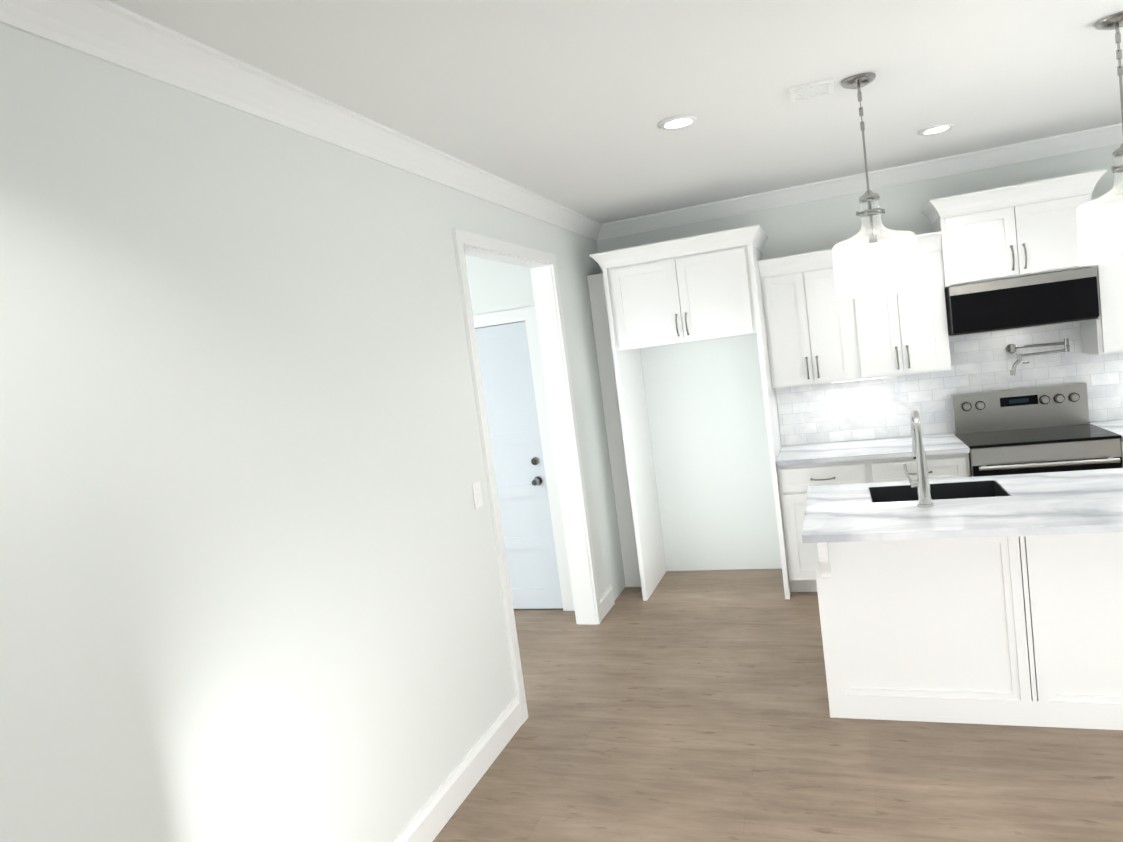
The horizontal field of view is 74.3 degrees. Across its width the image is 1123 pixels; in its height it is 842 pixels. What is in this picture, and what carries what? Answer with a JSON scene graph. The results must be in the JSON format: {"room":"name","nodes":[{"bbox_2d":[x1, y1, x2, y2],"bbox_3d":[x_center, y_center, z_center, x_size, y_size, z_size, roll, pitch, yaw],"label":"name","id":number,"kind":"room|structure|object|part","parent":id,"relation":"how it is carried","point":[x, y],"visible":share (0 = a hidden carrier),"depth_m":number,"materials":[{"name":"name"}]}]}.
{"room":"kitchen","nodes":[
{"label":"kitchen","id":0,"kind":"room"},
{"bbox_2d":[0,23,625,841],"bbox_3d":[-0.915,0.324,2.242,0.150,2.715,7.880,-6,5,20],"label":"wall","id":1,"kind":"structure","parent":0,"point":[250,587],"depth_m":2.08,"materials":[{"name":"white paint"}]},
{"bbox_2d":[0,0,603,240],"bbox_3d":[-0.981,-0.976,2.098,0.085,0.105,7.640,-6,5,20],"label":"crown molding","id":2,"kind":"structure","parent":1,"relation":"attached to","point":[110,32],"depth_m":2.21,"materials":[{"name":"white wood"}]},
{"bbox_2d":[394,696,522,841],"bbox_3d":[-1.085,1.735,1.197,0.016,0.140,5.233,-6,5,20],"label":"baseboard","id":3,"kind":"structure","parent":1,"relation":"attached to","point":[431,818],"depth_m":3.07,"materials":[{"name":"white"}]},
{"bbox_2d":[472,481,482,508],"bbox_3d":[-0.387,0.343,3.443,0.012,0.116,0.072,-6,5,20],"label":"light switch","id":4,"kind":"object","parent":1,"relation":"attached to","point":[477,495],"visible":1,"depth_m":3.43,"materials":[{"name":"white plastic"}]},
{"bbox_2d":[451,229,601,723],"bbox_3d":[-0.187,0.222,4.210,0.160,2.410,1.359,-6,5,20],"label":"door frame","id":5,"kind":"structure","parent":1,"relation":"attached to","point":[542,265],"depth_m":4.72,"materials":[{"name":"white wood"}]},
{"bbox_2d":[599,584,614,618],"bbox_3d":[0.304,1.236,5.067,0.016,0.140,0.324,-6,5,20],"label":"baseboard","id":6,"kind":"structure","parent":1,"relation":"attached to","point":[606,599],"depth_m":5.06,"materials":[{"name":"white wood"}]},
{"bbox_2d":[465,255,534,328],"bbox_3d":[-1.048,0.072,5.511,2.361,2.715,0.120,-6,5,20],"label":"wall","id":7,"kind":"structure","parent":0,"point":[495,286],"depth_m":5.09,"materials":[{"name":"white paint"}]},
{"bbox_2d":[473,306,574,610],"bbox_3d":[-0.490,0.318,5.261,0.960,2.125,0.110,-6,5,20],"label":"exterior door","id":8,"kind":"structure","parent":7,"relation":"in","point":[515,395],"depth_m":5.20,"materials":[{"name":"white wood"}]},
{"bbox_2d":[107,0,1122,223],"bbox_3d":[0.116,-1.257,2.525,8.110,0.100,9.640,-6,5,20],"label":"ceiling","id":9,"kind":"structure","parent":0,"point":[571,104],"depth_m":2.79,"materials":[{"name":"white paint"}]},
{"bbox_2d":[658,115,698,129],"bbox_3d":[0.513,-1.314,3.267,0.180,0.010,0.180,-6,5,20],"label":"recessed light","id":10,"kind":"object","parent":9,"relation":"in","point":[677,122],"visible":0.98,"depth_m":3.25,"materials":[{"name":"white plastic"}]},
{"bbox_2d":[789,77,833,101],"bbox_3d":[1.031,-1.361,3.055,0.170,0.016,0.170,-6,5,20],"label":"ceiling vent","id":11,"kind":"object","parent":9,"relation":"in","point":[815,89],"visible":0.98,"depth_m":3.03,"materials":[{"name":"white metal"}]},
{"bbox_2d":[832,72,921,299],"bbox_3d":[1.258,-0.957,3.042,0.332,0.869,0.332,-6,5,20],"label":"pendant light","id":12,"kind":"object","parent":9,"relation":"hanging from","point":[858,82],"visible":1,"depth_m":3.02,"materials":[{"name":"clear glass"}]},
{"bbox_3d":[1.289,-0.716,3.062,0.332,0.382,0.332,-6,5,20],"label":"glass","id":13,"kind":"part","parent":12,"relation":"part of","materials":[{"name":"clear glass"}]},
{"bbox_2d":[918,123,954,134],"bbox_3d":[2.018,-1.569,3.992,0.180,0.010,0.180,-6,5,20],"label":"recessed light","id":14,"kind":"object","parent":9,"relation":"in","point":[934,129],"visible":1,"depth_m":3.97,"materials":[{"name":"white plastic"}]},
{"bbox_2d":[1076,11,1122,265],"bbox_3d":[2.079,-1.038,2.737,0.332,0.869,0.332,-6,5,20],"label":"pendant light","id":15,"kind":"object","parent":9,"relation":"hanging from","point":[1113,21],"visible":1,"depth_m":2.74,"materials":[{"name":"clear glass"}]},
{"bbox_3d":[2.110,-0.797,2.757,0.332,0.382,0.332,-6,5,20],"label":"glass","id":16,"kind":"part","parent":15,"relation":"part of","materials":[{"name":"clear glass"}]},
{"bbox_2d":[433,568,1122,841],"bbox_3d":[0.475,1.515,2.753,8.110,0.080,9.640,-6,5,20],"label":"floor","id":17,"kind":"structure","parent":0,"point":[685,706],"depth_m":3.09,"materials":[{"name":"brown wood"}]},
{"bbox_2d":[587,224,790,600],"bbox_3d":[0.913,-0.009,5.241,1.256,2.415,0.725,-6,5,20],"label":"enclosure","id":18,"kind":"object","parent":17,"relation":"on","point":[697,288],"visible":1,"depth_m":4.97,"materials":[{"name":"white wood"}]},
{"bbox_3d":[0.833,-1.159,5.121,1.110,0.100,0.725,-6,5,20],"label":"crown","id":19,"kind":"part","parent":18,"relation":"part of","materials":[{"name":"white wood"}]},
{"bbox_2d":[777,460,872,591],"bbox_3d":[1.818,0.664,5.060,0.551,0.884,0.617,-6,5,20],"label":"base cabinet","id":20,"kind":"object","parent":17,"relation":"on","point":[796,481],"depth_m":4.83,"materials":[{"name":"white wood"}]},
{"bbox_2d":[869,453,970,482],"bbox_3d":[2.339,0.612,4.867,0.565,0.884,0.617,-6,5,20],"label":"base cabinet","id":21,"kind":"object","parent":17,"relation":"on","point":[957,465],"depth_m":4.54,"materials":[{"name":"white wood"}]},
{"bbox_2d":[776,433,969,465],"bbox_3d":[2.019,0.186,4.913,1.116,0.030,0.643,-6,5,20],"label":"countertop","id":22,"kind":"structure","parent":21,"relation":"on","point":[934,444],"depth_m":4.80,"materials":[{"name":"stone"}]},
{"bbox_2d":[806,534,1122,729],"bbox_3d":[2.023,0.786,3.265,1.669,0.883,0.853,-6,5,20],"label":"kitchen island","id":23,"kind":"object","parent":17,"relation":"on","point":[995,600],"depth_m":3.10,"materials":[{"name":"white wood"}]},
{"bbox_2d":[802,468,1122,542],"bbox_3d":[1.939,0.341,3.162,1.715,0.030,0.982,-6,5,20],"label":"island countertop","id":24,"kind":"structure","parent":23,"relation":"on","point":[1082,501],"depth_m":3.05,"materials":[{"name":"white stone"}]},
{"bbox_2d":[902,410,933,505],"bbox_3d":[1.563,0.156,3.288,0.109,0.411,0.242,-6,5,20],"label":"faucet","id":25,"kind":"object","parent":24,"relation":"on","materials":[{"name":"silver metal"}]},
{"bbox_2d":[866,478,1009,501],"bbox_3d":[1.755,0.450,3.468,0.559,0.246,0.349,-6,5,20],"label":"sink","id":26,"kind":"object","parent":24,"relation":"in","point":[981,487],"depth_m":3.59,"materials":[{"name":"black metal"}]},
{"bbox_3d":[1.933,0.817,3.017,1.668,0.876,0.020,-6,5,20],"label":"panel","id":27,"kind":"part","parent":23,"relation":"part of","materials":[{"name":"white wood"}]},
{"bbox_3d":[2.092,1.204,3.343,1.670,0.026,0.644,-6,5,20],"label":"mould","id":28,"kind":"part","parent":23,"relation":"part of","materials":[{"name":"white wood"}]},
{"bbox_2d":[951,382,1122,476],"bbox_3d":[2.922,0.412,4.573,0.758,1.178,0.674,-6,5,20],"label":"range","id":29,"kind":"object","parent":17,"relation":"on","point":[1041,429],"visible":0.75,"depth_m":4.61,"materials":[{"name":"silver metal"}]},
{"bbox_2d":[1120,441,1122,463],"bbox_3d":[3.577,0.490,4.406,0.547,0.884,0.617,-6,5,20],"label":"base cabinet","id":30,"kind":"object","parent":17,"relation":"on","point":[1120,441],"depth_m":4.20,"materials":[{"name":"white wood"}]},
{"bbox_2d":[1089,420,1122,441],"bbox_3d":[3.761,0.014,4.266,1.090,0.030,0.643,-6,5,20],"label":"countertop","id":31,"kind":"structure","parent":30,"relation":"on","point":[1116,426],"depth_m":4.53,"materials":[{"name":"stone"}]},
{"bbox_2d":[600,143,1122,570],"bbox_3d":[2.682,-0.371,5.015,4.770,2.715,0.120,-6,5,20],"label":"wall","id":32,"kind":"structure","parent":0,"point":[705,399],"depth_m":5.52,"materials":[{"name":"white paint"}]},
{"bbox_2d":[760,261,861,388],"bbox_3d":[1.700,-0.645,5.091,0.551,0.770,0.325,-6,5,20],"label":"upper cabinet","id":33,"kind":"object","parent":32,"relation":"attached to","point":[817,332],"depth_m":4.94,"materials":[{"name":"white wood"}]},
{"bbox_2d":[604,123,1122,238],"bbox_3d":[2.487,-1.649,4.811,4.620,0.105,0.085,-6,5,20],"label":"crown molding","id":34,"kind":"structure","parent":32,"relation":"attached to","point":[1108,135],"depth_m":4.95,"materials":[{"name":"white wood"}]},
{"bbox_2d":[850,245,950,379],"bbox_3d":[2.214,-0.695,4.900,0.550,0.770,0.325,-6,5,20],"label":"upper cabinet","id":35,"kind":"object","parent":32,"relation":"attached to","point":[904,332],"depth_m":4.74,"materials":[{"name":"white wood"}]},
{"bbox_2d":[776,322,1122,445],"bbox_3d":[3.256,-0.200,4.765,3.597,0.870,0.002,-6,5,20],"label":"backsplash","id":36,"kind":"structure","parent":32,"relation":"attached to","point":[876,408],"depth_m":5.00,"materials":[{"name":"tile"}]},
{"bbox_2d":[1006,338,1069,374],"bbox_3d":[3.040,-0.409,4.730,0.346,0.198,0.146,-6,5,20],"label":"pot filler","id":37,"kind":"object","parent":36,"relation":"attached to","point":[1011,348],"visible":1,"depth_m":4.72,"materials":[{"name":"silver metal"}]},
{"bbox_2d":[926,171,1101,288],"bbox_3d":[2.776,-1.150,4.602,0.788,0.530,0.395,-6,5,20],"label":"upper cabinet","id":38,"kind":"object","parent":32,"relation":"attached to","point":[1025,229],"depth_m":4.42,"materials":[{"name":"white wood"}]},
{"bbox_2d":[944,267,1099,336],"bbox_3d":[2.826,-0.730,4.626,0.762,0.309,0.415,-6,5,20],"label":"over-the-range microwave","id":39,"kind":"object","parent":38,"relation":"attached to","point":[1061,297],"visible":0.92,"depth_m":4.43,"materials":[{"name":"black plastic"}]},
{"bbox_2d":[1080,217,1122,354],"bbox_3d":[3.469,-0.820,4.434,0.559,0.770,0.325,-6,5,20],"label":"upper cabinet","id":40,"kind":"object","parent":32,"relation":"attached to","point":[1104,335],"depth_m":4.37,"materials":[{"name":"white wood"}]}
]}

